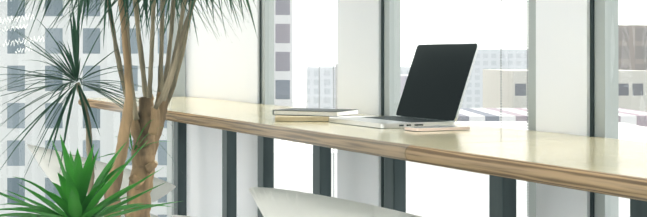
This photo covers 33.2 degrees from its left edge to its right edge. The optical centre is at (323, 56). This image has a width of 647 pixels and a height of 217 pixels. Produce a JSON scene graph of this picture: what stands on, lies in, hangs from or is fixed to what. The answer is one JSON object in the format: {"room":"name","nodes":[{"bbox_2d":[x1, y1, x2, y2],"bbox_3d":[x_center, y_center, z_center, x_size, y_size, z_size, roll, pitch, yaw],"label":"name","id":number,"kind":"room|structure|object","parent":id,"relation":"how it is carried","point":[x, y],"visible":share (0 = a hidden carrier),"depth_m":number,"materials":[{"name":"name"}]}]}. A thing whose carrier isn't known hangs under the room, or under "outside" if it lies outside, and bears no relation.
{"room":"office","nodes":[
{"label":"office","id":0,"kind":"room"},
{"bbox_2d":[185,0,258,216],"bbox_3d":[-0.367,-0.144,4.622,0.200,2.750,0.939,0,0,-26],"label":"pier","id":1,"kind":"object","parent":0,"point":[225,66],"depth_m":4.54,"materials":[{"name":"white paint"}]},
{"bbox_2d":[337,0,380,206],"bbox_3d":[0.126,-0.146,3.420,0.045,2.750,0.281,0,0,-26],"label":"pier","id":2,"kind":"object","parent":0,"point":[358,21],"depth_m":3.40,"materials":[{"name":"white paint"}]},
{"bbox_2d":[536,0,589,216],"bbox_3d":[0.565,-0.148,2.507,0.045,2.750,0.186,0,0,-26],"label":"pier","id":3,"kind":"object","parent":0,"point":[562,26],"depth_m":2.49,"materials":[{"name":"white paint"}]},
{"bbox_3d":[-1.550,1.322,-0.046,6.420,0.200,8.520,0,0,-26],"label":"floor","id":4,"kind":"structure","parent":0,"visible":0},
{"bbox_2d":[0,135,180,216],"bbox_3d":[-0.327,0.663,1.453,0.290,1.123,0.284,0,0,-26],"label":"plant","id":5,"kind":"object","parent":4,"relation":"on","point":[73,200],"visible":1,"depth_m":1.44,"materials":[{"name":"green plant"}]},
{"bbox_2d":[27,144,175,216],"bbox_3d":[-0.687,0.747,3.378,0.471,0.967,0.431,0,0,-34],"label":"chair","id":6,"kind":"object","parent":4,"relation":"on","point":[52,169],"visible":0.27,"depth_m":3.24,"materials":[{"name":"white plastic"}]},
{"bbox_2d":[0,0,257,216],"bbox_3d":[-0.388,0.326,2.802,1.122,1.803,1.047,0,0,-26],"label":"dracaena plant","id":7,"kind":"object","parent":4,"relation":"on","point":[143,125],"visible":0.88,"depth_m":2.77,"materials":[{"name":"green plant"}]},
{"bbox_2d":[171,215,191,216],"bbox_3d":[0.035,0.698,1.307,0.431,1.056,0.471,0,0,42],"label":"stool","id":8,"kind":"object","parent":4,"relation":"on","point":[180,216],"visible":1,"depth_m":1.18,"materials":[{"name":"white plastic"}]},
{"bbox_2d":[249,187,420,216],"bbox_3d":[0.088,0.714,1.824,0.431,1.026,0.471,0,0,42],"label":"stool","id":9,"kind":"object","parent":4,"relation":"on","point":[272,202],"visible":1,"depth_m":1.63,"materials":[{"name":"white plastic"}]},
{"bbox_2d":[78,97,646,216],"bbox_3d":[0.917,0.699,1.142,0.494,1.050,8.077,0,0,-26],"label":"countertop","id":10,"kind":"structure","parent":4,"relation":"on","point":[504,159],"depth_m":2.45,"materials":[{"name":"brown wood"}]},
{"bbox_2d":[273,108,371,120],"bbox_3d":[0.012,0.165,3.084,0.380,0.026,0.260,0,0,-26],"label":"books","id":11,"kind":"object","parent":10,"relation":"on","point":[304,114],"visible":0.9,"depth_m":3.01,"materials":[{"name":"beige paper"}]},
{"bbox_2d":[329,43,478,127],"bbox_3d":[0.206,0.071,2.850,0.288,0.210,0.304,0,0,-26],"label":"laptop","id":12,"kind":"object","parent":10,"relation":"on","point":[436,85],"visible":0.98,"depth_m":2.86,"materials":[{"name":"silver metal"}]},
{"bbox_2d":[404,125,469,130],"bbox_3d":[0.273,0.172,2.603,0.152,0.007,0.067,0,0,-26],"label":"phone","id":13,"kind":"object","parent":10,"relation":"on","point":[435,128],"visible":1,"depth_m":2.58,"materials":[{"name":"beige"}]},
{"label":"outside","id":14,"kind":"structure","parent":0,"visible":0},
{"bbox_2d":[293,101,305,107],"bbox_3d":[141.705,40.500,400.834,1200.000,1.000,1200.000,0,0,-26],"label":"street","id":15,"kind":"structure","parent":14,"point":[296,103],"depth_m":921.71,"materials":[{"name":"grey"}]},
{"bbox_2d":[0,0,166,216],"bbox_3d":[-20.431,9.112,95.141,16.560,60.590,16.000,0,0,-2],"label":"building","id":16,"kind":"structure","parent":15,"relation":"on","point":[24,157],"depth_m":87.11,"materials":[{"name":"white concrete"}]},
{"bbox_2d":[274,0,292,106],"bbox_3d":[-9.879,8.564,127.530,12.436,61.812,16.000,0,0,-2],"label":"apartment","id":17,"kind":"structure","parent":15,"relation":"on","point":[281,13],"depth_m":119.73,"materials":[{"name":"white concrete"}]},
{"bbox_2d":[335,64,336,108],"bbox_3d":[4.377,20.327,160.025,4.364,38.412,20.000,0,0,-2],"label":"tower","id":18,"kind":"structure","parent":15,"relation":"on","point":[335,86],"depth_m":169.26,"materials":[{"name":"beige concrete"}]},
{"bbox_2d":[306,67,409,108],"bbox_3d":[22.937,22.171,435.837,59.182,35.794,30.000,0,0,-2],"label":"building","id":19,"kind":"structure","parent":15,"relation":"on","point":[327,88],"depth_m":420.05,"materials":[{"name":"white concrete"}]},
{"bbox_2d":[401,74,407,94],"bbox_3d":[19.270,21.961,243.092,17.564,35.466,25.000,0,0,-2],"label":"building","id":20,"kind":"structure","parent":15,"relation":"on","point":[404,78],"depth_m":230.54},
{"bbox_2d":[274,121,646,216],"bbox_3d":[8.839,22.448,77.126,33.255,33.847,30.000,0,0,-2],"label":"podium","id":21,"kind":"object","parent":15,"relation":"on","point":[464,207],"depth_m":62.08,"materials":[{"name":"white"}]},
{"bbox_2d":[461,49,527,107],"bbox_3d":[123.392,18.537,544.415,114.636,43.484,40.000,0,0,-2],"label":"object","id":22,"kind":"structure","parent":15,"relation":"on","point":[490,58],"depth_m":522.85,"materials":[{"name":"white concrete"}]},
{"bbox_2d":[456,108,646,126],"bbox_3d":[26.902,23.079,130.787,24.000,32.794,20.000,0,0,-2],"label":"building","id":23,"kind":"structure","parent":15,"relation":"on","point":[491,114],"depth_m":122.00,"materials":[{"name":"white concrete"}]},
{"bbox_2d":[483,69,646,111],"bbox_3d":[38.684,20.890,173.729,21.964,37.339,25.000,0,0,-2],"label":"building","id":24,"kind":"structure","parent":15,"relation":"on","point":[626,97],"depth_m":161.55,"materials":[{"name":"beige concrete"}]},
{"bbox_2d":[618,25,646,70],"bbox_3d":[55.918,16.797,224.369,14.891,45.721,25.000,0,0,-2],"label":"tower","id":25,"kind":"structure","parent":15,"relation":"on","point":[635,48],"depth_m":212.06,"materials":[{"name":"grey concrete"}]},
{"bbox_3d":[-1.522,1.187,0.056,6.160,0.070,8.280,0,0,-26],"label":"trim","id":26,"kind":"structure","parent":0,"visible":0},
{"bbox_2d":[0,0,646,216],"bbox_3d":[-1.555,-0.188,0.001,6.050,2.680,8.205,0,0,-26],"label":"glazing","id":27,"kind":"object","parent":26,"relation":"on","point":[604,93],"visible":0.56,"depth_m":3.03,"materials":[{"name":"grey"}]},
{"bbox_2d":[0,0,43,53],"bbox_3d":[-1.300,-0.141,4.639,0.209,0.259,0.004,0,0,-26],"label":"lettering","id":28,"kind":"object","parent":27,"relation":"attached to","point":[18,29],"depth_m":4.64,"materials":[{"name":"white"}]},
{"bbox_3d":[-1.503,-1.653,0.093,6.220,0.250,8.320,0,0,-26],"label":"wall","id":29,"kind":"structure","parent":0,"visible":0},
{"bbox_2d":[319,0,527,215],"bbox_3d":[0.647,-0.419,2.308,0.005,2.194,3.054,0,0,-26],"label":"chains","id":30,"kind":"object","parent":29,"relation":"hanging from","point":[500,74],"visible":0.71,"depth_m":2.72,"materials":[{"name":"grey"}]}
]}

